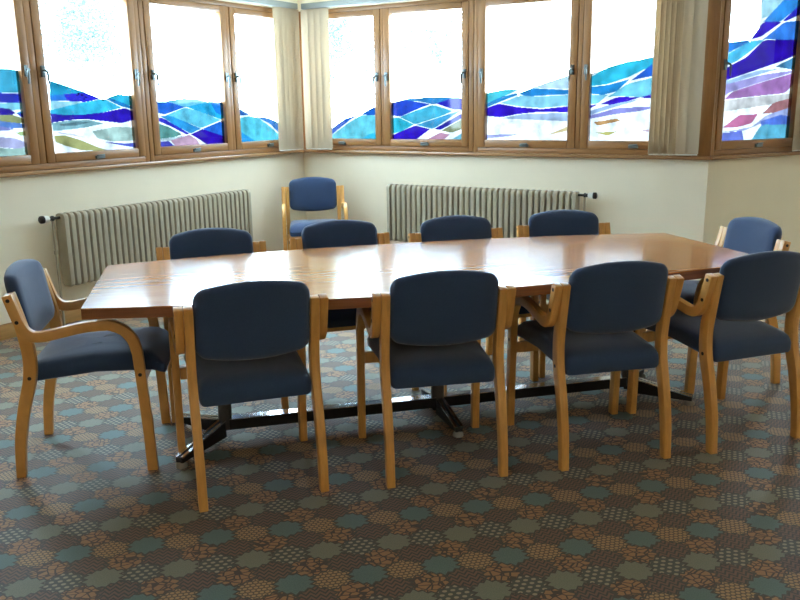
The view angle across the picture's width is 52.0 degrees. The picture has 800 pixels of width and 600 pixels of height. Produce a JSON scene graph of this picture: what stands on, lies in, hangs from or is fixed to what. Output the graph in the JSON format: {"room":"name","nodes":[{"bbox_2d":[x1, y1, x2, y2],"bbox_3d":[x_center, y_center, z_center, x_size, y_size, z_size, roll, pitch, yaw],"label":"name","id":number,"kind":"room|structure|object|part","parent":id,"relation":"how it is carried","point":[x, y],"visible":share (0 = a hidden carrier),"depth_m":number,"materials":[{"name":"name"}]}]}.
{"room":"meeting room","nodes":[
{"label":"meeting room","id":0,"kind":"room"},
{"bbox_2d":[0,0,305,324],"bbox_3d":[-2.601,-0.974,4.998,0.142,2.500,6.200,7,16,31],"label":"wall","id":1,"kind":"structure","parent":0,"point":[23,199],"depth_m":5.86,"materials":[{"name":"beige paint"}]},
{"bbox_2d":[0,309,81,340],"bbox_3d":[-2.518,0.202,5.231,0.016,0.100,6.160,7,16,31],"label":"baseboard","id":2,"kind":"structure","parent":1,"relation":"attached to","point":[7,331],"depth_m":5.45,"materials":[{"name":"brown wood"}]},
{"bbox_2d":[0,0,149,172],"bbox_3d":[-2.341,-1.434,5.202,0.138,1.205,1.788,7,16,31],"label":"window","id":3,"kind":"structure","parent":1,"relation":"in","point":[88,130],"depth_m":5.42,"materials":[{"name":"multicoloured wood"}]},
{"bbox_3d":[-2.584,-1.356,4.851,0.001,1.020,0.710,7,16,31],"label":"pane","id":4,"kind":"part","parent":3,"relation":"part of","materials":[{"name":"glass"}]},
{"bbox_3d":[-2.582,-1.351,4.851,0.062,1.130,0.834,7,16,31],"label":"sash","id":5,"kind":"part","parent":3,"relation":"part of","materials":[{"name":"brown wood"}]},
{"bbox_3d":[-2.332,-1.414,5.138,0.054,0.115,0.027,12,18,43],"label":"handle","id":6,"kind":"part","parent":3,"relation":"part of","materials":[{"name":"grey metal"}]},
{"bbox_3d":[-2.267,-1.439,5.239,0.054,0.115,0.027,4,14,19],"label":"handle","id":7,"kind":"part","parent":3,"relation":"part of","materials":[{"name":"grey metal"}]},
{"bbox_3d":[-2.118,-1.533,5.574,0.001,1.020,0.694,7,16,31],"label":"pane","id":8,"kind":"part","parent":3,"relation":"part of","materials":[{"name":"glass"}]},
{"bbox_3d":[-1.870,-1.589,5.855,0.054,0.115,0.027,12,18,43],"label":"handle","id":9,"kind":"part","parent":3,"relation":"part of","materials":[{"name":"grey metal"}]},
{"bbox_2d":[38,189,252,325],"bbox_3d":[-1.809,-0.363,6.142,0.144,0.765,1.936,7,16,31],"label":"radiator","id":10,"kind":"object","parent":1,"relation":"attached to","point":[91,240],"visible":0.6,"depth_m":5.82,"materials":[{"name":"white metal"}]},
{"bbox_2d":[0,150,303,177],"bbox_3d":[-2.519,-0.751,5.000,0.047,0.027,6.140,7,15,31],"label":"window sill","id":11,"kind":"structure","parent":1,"relation":"attached to","point":[113,166],"depth_m":5.92,"materials":[{"name":"brown wood"}]},
{"bbox_2d":[137,0,301,160],"bbox_3d":[-1.390,-1.794,6.677,0.138,1.205,1.788,7,16,31],"label":"window","id":12,"kind":"structure","parent":1,"relation":"in","point":[184,128],"depth_m":6.52,"materials":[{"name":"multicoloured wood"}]},
{"bbox_3d":[-1.787,-1.620,5.983,0.054,0.115,0.027,4,14,19],"label":"handle","id":13,"kind":"part","parent":12,"relation":"part of","materials":[{"name":"grey metal"}]},
{"bbox_3d":[-1.631,-1.710,6.325,0.062,1.130,0.834,7,16,31],"label":"sash","id":14,"kind":"part","parent":12,"relation":"part of","materials":[{"name":"brown wood"}]},
{"bbox_3d":[-1.634,-1.716,6.325,0.001,1.020,0.710,7,16,31],"label":"pane","id":15,"kind":"part","parent":12,"relation":"part of","materials":[{"name":"blue glass"}]},
{"bbox_3d":[-1.382,-1.774,6.612,0.054,0.115,0.027,12,18,43],"label":"handle","id":16,"kind":"part","parent":12,"relation":"part of","materials":[{"name":"grey metal"}]},
{"bbox_3d":[-1.323,-1.796,6.704,0.054,0.115,0.027,4,14,19],"label":"handle","id":17,"kind":"part","parent":12,"relation":"part of","materials":[{"name":"grey metal"}]},
{"bbox_3d":[-1.168,-1.886,7.043,0.062,1.130,0.829,7,16,31],"label":"sash","id":18,"kind":"part","parent":12,"relation":"part of","materials":[{"name":"brown wood"}]},
{"bbox_3d":[-1.171,-1.891,7.044,0.001,1.020,0.705,7,16,31],"label":"pane","id":19,"kind":"part","parent":12,"relation":"part of","materials":[{"name":"blue glass"}]},
{"bbox_2d":[230,0,303,150],"bbox_3d":[-1.810,-1.624,5.854,0.045,1.248,3.470,7,15,31],"label":"vertical blind","id":20,"kind":"object","parent":12,"relation":"attached to","point":[285,14],"visible":1,"depth_m":7.14,"materials":[{"name":"grey fabric"}]},
{"bbox_3d":[-1.823,-2.207,5.711,0.043,0.048,3.455,7,16,31],"label":"head rail","id":21,"kind":"part","parent":20,"relation":"part of","materials":[{"name":"grey metal"}]},
{"bbox_2d":[0,298,799,599],"bbox_3d":[0.449,0.832,2.806,9.838,0.100,10.881,-1,13,0],"label":"floor","id":22,"kind":"structure","parent":0,"point":[88,519],"depth_m":3.01,"materials":[{"name":"carpet"}]},
{"bbox_2d":[1,259,170,477],"bbox_3d":[-1.267,0.235,3.427,0.603,0.826,0.547,-3,13,-9],"label":"armchair","id":23,"kind":"object","parent":22,"relation":"on","point":[31,301],"visible":0.94,"depth_m":3.24,"materials":[{"name":"blue fabric"}]},
{"bbox_3d":[-1.464,0.335,3.183,0.124,0.748,0.033,-3,13,-9],"label":"leg","id":24,"kind":"part","parent":23,"relation":"part of","materials":[{"name":"brown wood"}]},
{"bbox_3d":[-1.509,-0.010,3.328,0.101,0.297,0.413,-3,13,-9],"label":"backrest","id":25,"kind":"part","parent":23,"relation":"part of","materials":[{"name":"blue fabric"}]},
{"bbox_3d":[-1.540,0.235,3.612,0.124,0.748,0.033,-3,13,-9],"label":"leg","id":26,"kind":"part","parent":23,"relation":"part of","materials":[{"name":"brown wood"}]},
{"bbox_3d":[-1.236,0.217,3.429,0.540,0.116,0.433,-3,13,-9],"label":"seat","id":27,"kind":"part","parent":23,"relation":"part of","materials":[{"name":"blue fabric"}]},
{"bbox_3d":[-1.319,0.215,3.681,0.507,0.749,0.031,-3,13,-9],"label":"armrest","id":28,"kind":"part","parent":23,"relation":"part of","materials":[{"name":"brown wood"}]},
{"bbox_2d":[156,228,288,422],"bbox_3d":[-0.876,0.093,4.006,0.547,0.826,0.603,-5,14,-17],"label":"armchair","id":29,"kind":"object","parent":22,"relation":"on","point":[204,242],"visible":0.16,"depth_m":4.13,"materials":[{"name":"blue fabric"}]},
{"bbox_3d":[-1.162,0.099,4.170,0.033,0.748,0.124,-5,14,-17],"label":"leg","id":30,"kind":"part","parent":29,"relation":"part of","materials":[{"name":"brown wood"}]},
{"bbox_3d":[-1.123,0.150,3.947,0.031,0.749,0.507,-5,14,-17],"label":"armrest","id":31,"kind":"part","parent":29,"relation":"part of","materials":[{"name":"brown wood"}]},
{"bbox_3d":[-0.954,-0.216,4.170,0.413,0.297,0.101,-5,14,-17],"label":"backrest","id":32,"kind":"part","parent":29,"relation":"part of","materials":[{"name":"blue fabric"}]},
{"bbox_3d":[-0.737,0.062,4.304,0.033,0.748,0.124,-5,14,-17],"label":"leg","id":33,"kind":"part","parent":29,"relation":"part of","materials":[{"name":"brown wood"}]},
{"bbox_3d":[-0.634,0.107,4.100,0.031,0.749,0.507,-5,14,-17],"label":"armrest","id":34,"kind":"part","parent":29,"relation":"part of","materials":[{"name":"brown wood"}]},
{"bbox_2d":[168,280,328,512],"bbox_3d":[-0.597,0.278,3.200,0.547,0.826,0.603,-5,14,-18],"label":"armchair","id":35,"kind":"object","parent":22,"relation":"on","point":[239,342],"visible":1,"depth_m":2.94,"materials":[{"name":"blue fabric"}]},
{"bbox_3d":[-0.837,0.340,3.119,0.031,0.749,0.507,-5,14,-18],"label":"armrest","id":36,"kind":"part","parent":35,"relation":"part of","materials":[{"name":"brown wood"}]},
{"bbox_3d":[-0.665,0.278,3.401,0.480,0.047,0.024,-5,14,-18],"label":"rail","id":37,"kind":"part","parent":35,"relation":"part of","materials":[{"name":"brown wood"}]},
{"bbox_3d":[-0.730,0.387,2.918,0.033,0.748,0.124,-5,14,-18],"label":"leg","id":38,"kind":"part","parent":35,"relation":"part of","materials":[{"name":"brown wood"}]},
{"bbox_3d":[-0.608,0.255,3.225,0.433,0.116,0.540,-5,14,-18],"label":"seat","id":39,"kind":"part","parent":35,"relation":"part of","materials":[{"name":"blue fabric"}]},
{"bbox_3d":[-0.522,0.072,2.918,0.413,0.297,0.101,-5,14,-18],"label":"backrest","id":40,"kind":"part","parent":35,"relation":"part of","materials":[{"name":"blue fabric"}]},
{"bbox_3d":[-0.351,0.295,3.282,0.031,0.749,0.507,-5,14,-18],"label":"armrest","id":41,"kind":"part","parent":35,"relation":"part of","materials":[{"name":"brown wood"}]},
{"bbox_3d":[-0.307,0.347,3.060,0.033,0.748,0.124,-5,14,-18],"label":"leg","id":42,"kind":"part","parent":35,"relation":"part of","materials":[{"name":"brown wood"}]},
{"bbox_2d":[281,177,347,250],"bbox_3d":[-0.730,-0.620,7.036,0.547,0.826,0.603,-3,13,-7],"label":"armchair","id":43,"kind":"object","parent":22,"relation":"on","point":[306,193],"visible":0.77,"depth_m":7.17,"materials":[{"name":"blue fabric"}]},
{"bbox_3d":[-0.985,-0.573,7.021,0.031,0.749,0.507,-3,13,-7],"label":"armrest","id":44,"kind":"part","parent":43,"relation":"part of","materials":[{"name":"brown wood"}]},
{"bbox_3d":[-0.983,-0.625,7.247,0.033,0.748,0.124,-3,13,-7],"label":"leg","id":45,"kind":"part","parent":43,"relation":"part of","materials":[{"name":"brown wood"}]},
{"bbox_3d":[-0.726,-0.629,7.002,0.433,0.116,0.540,-3,13,-7],"label":"seat","id":46,"kind":"part","parent":43,"relation":"part of","materials":[{"name":"blue fabric"}]},
{"bbox_3d":[-0.766,-0.931,7.209,0.413,0.297,0.101,-3,13,-7],"label":"backrest","id":47,"kind":"part","parent":43,"relation":"part of","materials":[{"name":"blue fabric"}]},
{"bbox_3d":[-0.540,-0.645,7.304,0.033,0.748,0.124,-3,13,-7],"label":"leg","id":48,"kind":"part","parent":43,"relation":"part of","materials":[{"name":"brown wood"}]},
{"bbox_3d":[-0.476,-0.596,7.086,0.031,0.749,0.507,-3,13,-7],"label":"armrest","id":49,"kind":"part","parent":43,"relation":"part of","materials":[{"name":"brown wood"}]},
{"bbox_2d":[289,220,418,390],"bbox_3d":[-0.242,0.030,4.239,0.547,0.826,0.603,-5,14,-17],"label":"armchair","id":50,"kind":"object","parent":22,"relation":"on","point":[332,233],"visible":0.29,"depth_m":4.35,"materials":[{"name":"blue fabric"}]},
{"bbox_3d":[-0.489,0.087,4.180,0.031,0.749,0.507,-5,14,-17],"label":"armrest","id":51,"kind":"part","parent":50,"relation":"part of","materials":[{"name":"brown wood"}]},
{"bbox_3d":[-0.529,0.035,4.403,0.033,0.748,0.124,-5,14,-17],"label":"leg","id":52,"kind":"part","parent":50,"relation":"part of","materials":[{"name":"brown wood"}]},
{"bbox_3d":[-0.321,-0.279,4.402,0.413,0.297,0.101,-5,14,-17],"label":"backrest","id":53,"kind":"part","parent":50,"relation":"part of","materials":[{"name":"blue fabric"}]},
{"bbox_3d":[-0.178,0.117,4.058,0.480,0.047,0.024,-5,14,-17],"label":"rail","id":54,"kind":"part","parent":50,"relation":"part of","materials":[{"name":"brown wood"}]},
{"bbox_3d":[-0.233,0.020,4.206,0.433,0.116,0.540,-5,14,-17],"label":"seat","id":55,"kind":"part","parent":50,"relation":"part of","materials":[{"name":"blue fabric"}]},
{"bbox_3d":[-0.103,-0.002,4.537,0.033,0.748,0.124,-5,14,-17],"label":"leg","id":56,"kind":"part","parent":50,"relation":"part of","materials":[{"name":"brown wood"}]},
{"bbox_3d":[-0.001,0.044,4.333,0.031,0.749,0.507,-5,14,-17],"label":"armrest","id":57,"kind":"part","parent":50,"relation":"part of","materials":[{"name":"brown wood"}]},
{"bbox_2d":[81,233,747,468],"bbox_3d":[0.156,0.184,3.786,2.911,0.722,1.176,-4,14,-14],"label":"conference table","id":58,"kind":"object","parent":22,"relation":"on","point":[349,276],"visible":0.66,"depth_m":3.67,"materials":[{"name":"brown wood"}]},
{"bbox_2d":[356,270,515,488],"bbox_3d":[0.123,0.234,3.345,0.547,0.826,0.603,-3,13,-11],"label":"armchair","id":59,"kind":"object","parent":22,"relation":"on","point":[429,330],"visible":0.99,"depth_m":3.08,"materials":[{"name":"blue fabric"}]},
{"bbox_3d":[-0.127,0.289,3.297,0.031,0.749,0.507,-3,13,-11],"label":"armrest","id":60,"kind":"part","parent":59,"relation":"part of","materials":[{"name":"brown wood"}]},
{"bbox_3d":[0.084,0.232,3.552,0.480,0.047,0.024,-3,13,-11],"label":"rail","id":61,"kind":"part","parent":59,"relation":"part of","materials":[{"name":"brown wood"}]},
{"bbox_3d":[-0.049,0.338,3.083,0.033,0.748,0.124,-3,13,-11],"label":"leg","id":62,"kind":"part","parent":59,"relation":"part of","materials":[{"name":"brown wood"}]},
{"bbox_3d":[0.117,0.211,3.371,0.433,0.116,0.540,-3,13,-11],"label":"seat","id":63,"kind":"part","parent":59,"relation":"part of","materials":[{"name":"blue fabric"}]},
{"bbox_3d":[0.166,0.030,3.054,0.413,0.297,0.101,-3,13,-11],"label":"backrest","id":64,"kind":"part","parent":59,"relation":"part of","materials":[{"name":"blue fabric"}]},
{"bbox_3d":[0.378,0.259,3.392,0.031,0.749,0.507,-3,13,-11],"label":"armrest","id":65,"kind":"part","parent":59,"relation":"part of","materials":[{"name":"brown wood"}]},
{"bbox_3d":[0.390,0.312,3.166,0.033,0.748,0.124,-3,13,-11],"label":"leg","id":66,"kind":"part","parent":59,"relation":"part of","materials":[{"name":"brown wood"}]},
{"bbox_2d":[408,215,538,392],"bbox_3d":[0.387,-0.006,4.353,0.547,0.826,0.603,-5,14,-17],"label":"armchair","id":67,"kind":"object","parent":22,"relation":"on","point":[453,227],"visible":0.22,"depth_m":4.47,"materials":[{"name":"blue fabric"}]},
{"bbox_3d":[0.100,0.000,4.517,0.033,0.748,0.124,-5,14,-17],"label":"leg","id":68,"kind":"part","parent":67,"relation":"part of","materials":[{"name":"brown wood"}]},
{"bbox_3d":[0.140,0.051,4.294,0.031,0.749,0.507,-5,14,-17],"label":"armrest","id":69,"kind":"part","parent":67,"relation":"part of","materials":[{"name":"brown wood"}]},
{"bbox_3d":[0.308,-0.315,4.516,0.413,0.297,0.101,-5,14,-17],"label":"backrest","id":70,"kind":"part","parent":67,"relation":"part of","materials":[{"name":"blue fabric"}]},
{"bbox_3d":[0.526,-0.038,4.650,0.033,0.748,0.124,-5,14,-17],"label":"leg","id":71,"kind":"part","parent":67,"relation":"part of","materials":[{"name":"brown wood"}]},
{"bbox_3d":[0.629,0.008,4.447,0.031,0.749,0.507,-5,14,-17],"label":"armrest","id":72,"kind":"part","parent":67,"relation":"part of","materials":[{"name":"brown wood"}]},
{"bbox_3d":[0.396,-0.016,4.320,0.433,0.116,0.540,-5,14,-17],"label":"seat","id":73,"kind":"part","parent":67,"relation":"part of","materials":[{"name":"blue fabric"}]},
{"bbox_3d":[0.451,0.081,4.172,0.480,0.047,0.024,-5,14,-17],"label":"rail","id":74,"kind":"part","parent":67,"relation":"part of","materials":[{"name":"brown wood"}]},
{"bbox_2d":[516,209,610,377],"bbox_3d":[0.972,-0.055,4.526,0.547,0.826,0.603,-3,13,-7],"label":"armchair","id":75,"kind":"object","parent":22,"relation":"on","point":[565,222],"visible":0.23,"depth_m":4.67,"materials":[{"name":"blue fabric"}]},
{"bbox_3d":[0.718,-0.061,4.737,0.033,0.748,0.124,-3,13,-7],"label":"leg","id":76,"kind":"part","parent":75,"relation":"part of","materials":[{"name":"brown wood"}]},
{"bbox_3d":[0.717,-0.008,4.511,0.031,0.749,0.507,-3,13,-7],"label":"armrest","id":77,"kind":"part","parent":75,"relation":"part of","materials":[{"name":"brown wood"}]},
{"bbox_3d":[0.935,-0.367,4.699,0.413,0.297,0.101,-3,13,-7],"label":"backrest","id":78,"kind":"part","parent":75,"relation":"part of","materials":[{"name":"blue fabric"}]},
{"bbox_3d":[1.162,-0.081,4.795,0.033,0.748,0.124,-3,13,-7],"label":"leg","id":79,"kind":"part","parent":75,"relation":"part of","materials":[{"name":"brown wood"}]},
{"bbox_3d":[1.226,-0.031,4.577,0.031,0.749,0.507,-3,13,-7],"label":"armrest","id":80,"kind":"part","parent":75,"relation":"part of","materials":[{"name":"brown wood"}]},
{"bbox_2d":[506,261,683,470],"bbox_3d":[0.795,0.194,3.476,0.547,0.826,0.603,-4,14,-13],"label":"armchair","id":81,"kind":"object","parent":22,"relation":"on","point":[588,325],"visible":0.98,"depth_m":3.22,"materials":[{"name":"blue fabric"}]},
{"bbox_3d":[0.747,0.192,3.682,0.480,0.047,0.024,-4,14,-13],"label":"rail","id":82,"kind":"part","parent":81,"relation":"part of","materials":[{"name":"brown wood"}]},
{"bbox_3d":[0.547,0.251,3.418,0.031,0.749,0.507,-4,14,-13],"label":"armrest","id":83,"kind":"part","parent":81,"relation":"part of","materials":[{"name":"brown wood"}]},
{"bbox_3d":[0.633,0.299,3.208,0.033,0.748,0.124,-4,14,-13],"label":"leg","id":84,"kind":"part","parent":81,"relation":"part of","materials":[{"name":"brown wood"}]},
{"bbox_3d":[0.787,0.171,3.502,0.433,0.116,0.540,-4,14,-13],"label":"seat","id":85,"kind":"part","parent":81,"relation":"part of","materials":[{"name":"blue fabric"}]},
{"bbox_3d":[0.847,-0.011,3.187,0.413,0.297,0.101,-4,14,-13],"label":"backrest","id":86,"kind":"part","parent":81,"relation":"part of","materials":[{"name":"blue fabric"}]},
{"bbox_3d":[1.047,0.216,3.533,0.031,0.749,0.507,-4,14,-13],"label":"armrest","id":87,"kind":"part","parent":81,"relation":"part of","materials":[{"name":"brown wood"}]},
{"bbox_3d":[1.069,0.270,3.308,0.033,0.748,0.124,-4,14,-13],"label":"leg","id":88,"kind":"part","parent":81,"relation":"part of","materials":[{"name":"brown wood"}]},
{"bbox_2d":[626,251,799,453],"bbox_3d":[1.395,0.149,3.628,0.547,0.826,0.603,-6,14,-19],"label":"armchair","id":89,"kind":"object","parent":22,"relation":"on","point":[724,325],"visible":0.86,"depth_m":3.37,"materials":[{"name":"blue fabric"}]},
{"bbox_3d":[1.325,0.149,3.828,0.480,0.047,0.024,-6,14,-19],"label":"rail","id":90,"kind":"part","parent":89,"relation":"part of","materials":[{"name":"brown wood"}]},
{"bbox_3d":[1.157,0.212,3.544,0.031,0.749,0.507,-6,14,-19],"label":"armrest","id":91,"kind":"part","parent":89,"relation":"part of","materials":[{"name":"brown wood"}]},
{"bbox_3d":[1.267,0.258,3.344,0.033,0.748,0.124,-6,14,-19],"label":"leg","id":92,"kind":"part","parent":89,"relation":"part of","materials":[{"name":"brown wood"}]},
{"bbox_3d":[1.384,0.127,3.653,0.433,0.116,0.540,-6,14,-19],"label":"seat","id":93,"kind":"part","parent":89,"relation":"part of","materials":[{"name":"blue fabric"}]},
{"bbox_3d":[1.640,0.166,3.713,0.031,0.749,0.507,-6,14,-19],"label":"armrest","id":94,"kind":"part","parent":89,"relation":"part of","materials":[{"name":"brown wood"}]},
{"bbox_3d":[1.474,-0.057,3.347,0.413,0.297,0.101,-6,14,-19],"label":"backrest","id":95,"kind":"part","parent":89,"relation":"part of","materials":[{"name":"blue fabric"}]},
{"bbox_3d":[1.688,0.217,3.492,0.033,0.748,0.124,-6,14,-19],"label":"leg","id":96,"kind":"part","parent":89,"relation":"part of","materials":[{"name":"brown wood"}]},
{"bbox_2d":[643,217,790,393],"bbox_3d":[1.602,-0.007,4.284,0.603,0.826,0.547,-4,13,-11],"label":"armchair","id":97,"kind":"object","parent":22,"relation":"on","point":[749,235],"visible":0.21,"depth_m":4.18,"materials":[{"name":"blue fabric"}]},
{"bbox_3d":[1.559,-0.027,4.540,0.507,0.749,0.031,-4,13,-11],"label":"armrest","id":98,"kind":"part","parent":97,"relation":"part of","materials":[{"name":"brown wood"}]},
{"bbox_3d":[1.571,-0.022,4.274,0.540,0.116,0.433,-4,13,-11],"label":"seat","id":99,"kind":"part","parent":97,"relation":"part of","materials":[{"name":"blue fabric"}]},
{"bbox_3d":[1.791,-0.033,4.554,0.124,0.748,0.033,-4,13,-11],"label":"leg","id":100,"kind":"part","parent":97,"relation":"part of","materials":[{"name":"brown wood"}]},
{"bbox_3d":[1.665,0.086,4.050,0.507,0.749,0.031,-4,13,-11],"label":"armrest","id":101,"kind":"part","parent":97,"relation":"part of","materials":[{"name":"brown wood"}]},
{"bbox_3d":[1.835,-0.279,4.271,0.101,0.297,0.413,-4,13,-11],"label":"backrest","id":102,"kind":"part","parent":97,"relation":"part of","materials":[{"name":"blue fabric"}]},
{"bbox_3d":[1.883,0.066,4.127,0.124,0.748,0.033,-4,13,-11],"label":"leg","id":103,"kind":"part","parent":97,"relation":"part of","materials":[{"name":"brown wood"}]},
{"bbox_2d":[297,0,708,279],"bbox_3d":[0.674,-1.415,6.676,3.573,2.500,0.140,7,15,30],"label":"wall","id":104,"kind":"structure","parent":0,"point":[635,196],"depth_m":6.38,"materials":[{"name":"beige paint"}]},
{"bbox_2d":[299,0,473,151],"bbox_3d":[-0.153,-1.886,6.993,1.736,1.205,0.137,7,15,30],"label":"window","id":105,"kind":"structure","parent":104,"relation":"in","point":[432,124],"depth_m":6.90,"materials":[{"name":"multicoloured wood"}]},
{"bbox_2d":[301,0,406,149],"bbox_3d":[0.434,-1.817,6.541,3.009,1.248,0.044,7,15,30],"label":"vertical blind","id":106,"kind":"object","parent":105,"relation":"attached to","point":[314,16],"visible":1,"depth_m":7.21,"materials":[{"name":"grey fabric"}]},
{"bbox_3d":[0.431,-2.401,6.400,2.995,0.048,0.043,7,15,30],"label":"head rail","id":107,"kind":"part","parent":106,"relation":"part of","materials":[{"name":"grey metal"}]},
{"bbox_3d":[-0.502,-1.940,7.213,0.695,1.020,0.001,7,15,30],"label":"pane","id":108,"kind":"part","parent":105,"relation":"part of","materials":[{"name":"blue glass"}]},
{"bbox_3d":[-0.503,-1.935,7.211,0.819,1.130,0.062,7,15,30],"label":"sash","id":109,"kind":"part","parent":105,"relation":"part of","materials":[{"name":"brown wood"}]},
{"bbox_3d":[-0.210,-1.876,6.979,0.027,0.115,0.054,12,18,42],"label":"handle","id":110,"kind":"part","parent":105,"relation":"part of","materials":[{"name":"grey metal"}]},
{"bbox_3d":[-0.125,-1.866,6.929,0.027,0.115,0.054,4,14,18],"label":"handle","id":111,"kind":"part","parent":105,"relation":"part of","materials":[{"name":"grey metal"}]},
{"bbox_3d":[0.218,-1.846,6.790,0.803,1.130,0.062,7,15,30],"label":"sash","id":112,"kind":"part","parent":105,"relation":"part of","materials":[{"name":"brown wood"}]},
{"bbox_3d":[0.219,-1.851,6.791,0.679,1.020,0.001,7,15,30],"label":"pane","id":113,"kind":"part","parent":105,"relation":"part of","materials":[{"name":"blue glass"}]},
{"bbox_3d":[0.504,-1.789,6.561,0.027,0.115,0.054,12,18,42],"label":"handle","id":114,"kind":"part","parent":105,"relation":"part of","materials":[{"name":"grey metal"}]},
{"bbox_2d":[386,184,597,241],"bbox_3d":[0.707,-0.533,6.698,1.828,0.772,0.144,7,15,30],"label":"radiator","id":115,"kind":"object","parent":104,"relation":"attached to","point":[408,206],"visible":0.5,"depth_m":6.64,"materials":[{"name":"white metal"}]},
{"bbox_2d":[304,149,710,159],"bbox_3d":[0.649,-1.181,6.636,3.560,0.027,0.046,7,15,30],"label":"window sill","id":116,"kind":"structure","parent":104,"relation":"attached to","point":[666,157],"depth_m":6.43,"materials":[{"name":"brown wood"}]},
{"bbox_2d":[473,0,697,155],"bbox_3d":[1.350,-1.701,6.114,1.757,1.205,0.137,7,15,30],"label":"window","id":117,"kind":"structure","parent":104,"relation":"in","point":[605,111],"depth_m":6.18,"materials":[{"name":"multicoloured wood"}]},
{"bbox_3d":[0.636,-1.772,6.484,0.027,0.115,0.054,4,14,18],"label":"handle","id":118,"kind":"part","parent":117,"relation":"part of","materials":[{"name":"grey metal"}]},
{"bbox_3d":[0.986,-1.757,6.343,0.690,1.020,0.001,7,15,30],"label":"pane","id":119,"kind":"part","parent":117,"relation":"part of","materials":[{"name":"glass"}]},
{"bbox_3d":[0.984,-1.752,6.341,0.814,1.130,0.062,7,15,30],"label":"sash","id":120,"kind":"part","parent":117,"relation":"part of","materials":[{"name":"brown wood"}]},
{"bbox_3d":[1.275,-1.694,6.110,0.027,0.115,0.054,12,18,42],"label":"handle","id":121,"kind":"part","parent":117,"relation":"part of","materials":[{"name":"grey metal"}]},
{"bbox_3d":[1.370,-1.682,6.055,0.027,0.115,0.054,4,14,18],"label":"handle","id":122,"kind":"part","parent":117,"relation":"part of","materials":[{"name":"grey metal"}]},
{"bbox_3d":[1.720,-1.661,5.911,0.820,1.130,0.062,7,15,30],"label":"sash","id":123,"kind":"part","parent":117,"relation":"part of","materials":[{"name":"brown wood"}]},
{"bbox_3d":[1.721,-1.667,5.913,0.696,1.020,0.001,7,15,30],"label":"pane","id":124,"kind":"part","parent":117,"relation":"part of","materials":[{"name":"glass"}]},
{"bbox_2d":[648,0,708,155],"bbox_3d":[1.910,-1.636,5.678,0.390,1.248,0.069,7,15,30],"label":"vertical blind","id":125,"kind":"object","parent":117,"relation":"attached to","point":[680,25],"visible":1,"depth_m":5.68,"materials":[{"name":"grey fabric"}]},
{"bbox_2d":[698,0,721,155],"bbox_3d":[2.148,-1.606,5.662,0.088,1.205,0.062,7,15,30],"label":"post","id":126,"kind":"object","parent":104,"relation":"attached to","point":[714,6],"visible":0.97,"depth_m":5.65,"materials":[{"name":"brown wood"}]},
{"bbox_2d":[700,152,799,279],"bbox_3d":[3.568,-1.433,6.574,3.300,2.500,0.140,-8,15,-29],"label":"wall","id":127,"kind":"structure","parent":0,"point":[768,188],"depth_m":6.08,"materials":[{"name":"beige paint"}]},
{"bbox_2d":[711,0,799,155],"bbox_3d":[2.970,-1.717,6.083,1.854,1.205,0.138,-8,15,-29],"label":"window","id":128,"kind":"structure","parent":127,"relation":"in","point":[757,80],"depth_m":5.90,"materials":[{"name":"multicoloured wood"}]},
{"bbox_3d":[2.256,-1.598,5.640,0.027,0.115,0.054,-13,18,-41],"label":"handle","id":129,"kind":"part","parent":128,"relation":"part of","materials":[{"name":"grey metal"}]},
{"bbox_2d":[792,70,799,150],"bbox_3d":[3.170,-1.750,6.087,2.180,1.248,0.044,-8,15,-29],"label":"vertical blind","id":130,"kind":"object","parent":128,"relation":"attached to","point":[796,136],"visible":1,"depth_m":6.06,"materials":[{"name":"grey fabric"}]},
{"bbox_2d":[711,151,799,159],"bbox_3d":[3.599,-1.200,6.537,3.280,0.027,0.046,-8,15,-29],"label":"window sill","id":131,"kind":"structure","parent":127,"relation":"attached to","point":[755,155],"depth_m":5.94,"materials":[{"name":"brown wood"}]},
{"label":"outside","id":132,"kind":"structure","parent":0,"visible":0},
{"bbox_2d":[38,0,127,94],"bbox_3d":[-4.433,-1.754,12.141,1.744,6.806,1.983,-2,13,-6],"label":"tree","id":133,"kind":"object","parent":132,"point":[75,37],"visible":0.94,"depth_m":11.38,"materials":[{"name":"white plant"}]},
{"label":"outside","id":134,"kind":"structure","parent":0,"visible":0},
{"bbox_2d":[392,9,489,96],"bbox_3d":[0.629,-2.603,14.819,1.950,7.096,1.772,-2,13,-4],"label":"tree","id":135,"kind":"object","parent":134,"point":[440,54],"visible":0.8,"depth_m":14.18,"materials":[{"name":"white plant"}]},
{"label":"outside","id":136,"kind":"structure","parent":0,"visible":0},
{"bbox_2d":[329,16,402,107],"bbox_3d":[-0.801,-1.936,12.897,1.758,6.714,2.078,-1,13,0],"label":"tree","id":137,"kind":"object","parent":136,"point":[337,30],"visible":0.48,"depth_m":12.41,"materials":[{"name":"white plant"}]}
]}

